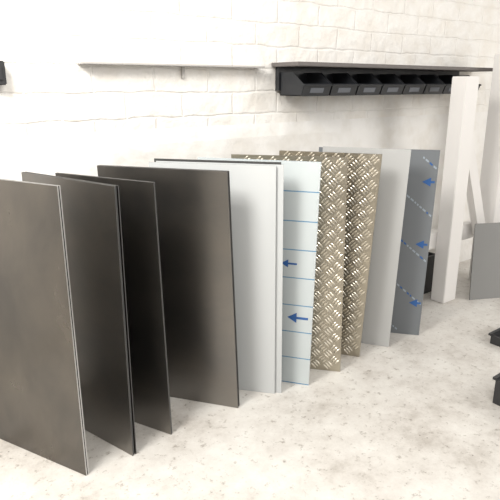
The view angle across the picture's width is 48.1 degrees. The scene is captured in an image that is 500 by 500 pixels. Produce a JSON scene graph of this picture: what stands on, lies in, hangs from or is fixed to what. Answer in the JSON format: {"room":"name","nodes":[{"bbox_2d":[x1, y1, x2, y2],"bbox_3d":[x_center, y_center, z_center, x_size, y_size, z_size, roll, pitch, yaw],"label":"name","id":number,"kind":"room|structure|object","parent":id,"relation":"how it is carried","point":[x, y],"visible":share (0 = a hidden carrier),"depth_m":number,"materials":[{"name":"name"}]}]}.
{"room":"metal workshop","nodes":[
{"label":"metal workshop","id":0,"kind":"room"},
{"bbox_2d":[0,259,499,499],"bbox_3d":[1.673,1.101,1.393,9.100,0.100,5.570,-12,20,-36],"label":"floor","id":1,"kind":"structure","parent":0,"point":[415,417],"depth_m":2.31,"materials":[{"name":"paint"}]},
{"bbox_2d":[0,179,88,475],"bbox_3d":[-0.874,0.277,2.083,0.609,1.090,0.018,9,19,27],"label":"sheet","id":2,"kind":"object","parent":1,"relation":"on","point":[41,410],"visible":1,"depth_m":2.02,"materials":[{"name":"grey metal"}]},
{"bbox_2d":[21,172,136,455],"bbox_3d":[-0.678,0.249,2.216,0.555,1.070,0.020,12,20,35],"label":"sheet","id":3,"kind":"object","parent":1,"relation":"on","point":[91,210],"visible":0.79,"depth_m":2.11,"materials":[{"name":"grey metal"}]},
{"bbox_2d":[55,173,171,434],"bbox_3d":[-0.555,0.228,2.302,0.513,1.060,0.027,9,18,27],"label":"sheet","id":4,"kind":"object","parent":1,"relation":"on","point":[138,207],"visible":0.57,"depth_m":2.21,"materials":[{"name":"grey metal"}]},
{"bbox_2d":[97,165,239,407],"bbox_3d":[-0.352,0.174,2.469,0.626,1.070,0.037,5,17,16],"label":"sheet","id":5,"kind":"object","parent":1,"relation":"on","point":[194,205],"visible":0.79,"depth_m":2.40,"materials":[{"name":"grey metal"}]},
{"bbox_2d":[149,158,283,393],"bbox_3d":[-0.147,0.137,2.559,0.605,1.089,0.032,4,17,12],"label":"sheet","id":6,"kind":"object","parent":1,"relation":"on","point":[256,187],"visible":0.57,"depth_m":2.48,"materials":[{"name":"grey"}]},
{"bbox_2d":[197,157,320,384],"bbox_3d":[0.023,0.114,2.656,0.594,1.080,0.023,5,17,16],"label":"sheet","id":7,"kind":"object","parent":1,"relation":"on","point":[302,179],"visible":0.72,"depth_m":2.57,"materials":[{"name":"grey"}]},
{"bbox_2d":[231,154,347,371],"bbox_3d":[0.184,0.083,2.752,0.561,1.084,0.008,3,17,11],"label":"plate","id":8,"kind":"object","parent":1,"relation":"on","point":[329,271],"visible":0.27,"depth_m":2.69,"materials":[{"name":"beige metal"}]},
{"bbox_2d":[279,150,381,356],"bbox_3d":[0.370,0.032,2.932,0.563,1.080,0.021,6,17,18],"label":"plate","id":9,"kind":"object","parent":1,"relation":"on","point":[363,170],"visible":0.31,"depth_m":2.83,"materials":[{"name":"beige metal"}]},
{"bbox_2d":[323,146,410,346],"bbox_3d":[0.579,-0.003,3.035,0.486,1.090,0.006,6,17,19],"label":"sheet","id":10,"kind":"object","parent":1,"relation":"on","point":[395,164],"visible":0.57,"depth_m":2.96,"materials":[{"name":"grey metal"}]},
{"bbox_2d":[319,147,439,334],"bbox_3d":[0.684,-0.037,3.185,0.662,1.070,0.017,4,17,13],"label":"sheet","id":11,"kind":"object","parent":1,"relation":"on","point":[423,168],"visible":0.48,"depth_m":3.12,"materials":[{"name":"grey metal"}]},
{"bbox_2d":[424,252,434,293],"bbox_3d":[1.101,0.161,3.926,0.420,0.272,0.250,-12,20,-36],"label":"toolbox","id":12,"kind":"object","parent":1,"relation":"on","point":[431,256],"visible":0.02,"depth_m":3.90,"materials":[{"name":"grey paint"}]},
{"bbox_2d":[429,54,499,302],"bbox_3d":[1.443,-0.472,3.726,0.974,1.600,0.170,-12,20,-36],"label":"frame","id":13,"kind":"object","parent":1,"relation":"on","point":[460,179],"visible":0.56,"depth_m":3.67,"materials":[{"name":"white wood"}]},
{"bbox_2d":[469,222,499,299],"bbox_3d":[1.744,0.068,3.801,0.533,0.520,0.054,-3,17,-11],"label":"sheet offcut","id":14,"kind":"object","parent":1,"relation":"on","point":[485,270],"visible":1,"depth_m":3.77,"materials":[{"name":"grey metal"}]},
{"bbox_2d":[488,328,499,346],"bbox_3d":[1.620,0.511,3.110,0.380,0.062,0.420,-12,20,-36],"label":"crate","id":15,"kind":"object","parent":1,"relation":"on","point":[495,335],"visible":1,"depth_m":3.15,"materials":[{"name":"grey plastic"}]},
{"bbox_2d":[492,373,499,405],"bbox_3d":[1.371,0.652,2.508,0.370,0.132,0.410,-12,20,-36],"label":"crate","id":16,"kind":"object","parent":1,"relation":"on","point":[496,397],"visible":1,"depth_m":2.54,"materials":[{"name":"grey plastic"}]},
{"bbox_2d":[0,0,499,136],"bbox_3d":[0.012,-0.991,3.009,9.100,3.000,0.150,-12,20,-36],"label":"wall","id":17,"kind":"structure","parent":0,"point":[46,91],"depth_m":2.76,"materials":[{"name":"brick"}]},
{"bbox_2d":[0,61,6,84],"bbox_3d":[-0.982,-0.683,2.160,0.065,0.090,0.056,-12,20,-36],"label":"box","id":18,"kind":"object","parent":17,"relation":"attached to","point":[3,81],"visible":1,"depth_m":2.16,"materials":[{"name":"grey paint"}]},
{"bbox_2d":[77,61,264,77],"bbox_3d":[-0.327,-0.843,2.641,0.980,0.064,0.060,-12,20,-36],"label":"storage shelf","id":19,"kind":"object","parent":17,"relation":"attached to","point":[182,66],"visible":1,"depth_m":2.58,"materials":[{"name":"grey"}]},
{"bbox_2d":[0,112,487,261],"bbox_3d":[-0.078,-0.080,3.101,8.450,1.200,0.008,-12,20,-36],"label":"wall","id":20,"kind":"structure","parent":17,"relation":"attached to","point":[70,153],"depth_m":2.92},
{"bbox_2d":[275,67,480,95],"bbox_3d":[0.875,-1.034,3.444,1.690,0.148,0.229,-12,20,-36],"label":"storage bins","id":21,"kind":"object","parent":17,"relation":"attached to","point":[290,81],"visible":0.91,"depth_m":3.23,"materials":[{"name":"grey plastic"}]},
{"bbox_2d":[271,61,492,71],"bbox_3d":[0.943,-1.132,3.477,1.930,0.022,0.220,-12,20,-36],"label":"storage shelf","id":22,"kind":"object","parent":17,"relation":"attached to","point":[298,64],"visible":0.96,"depth_m":3.22,"materials":[{"name":"grey metal"}]}
]}

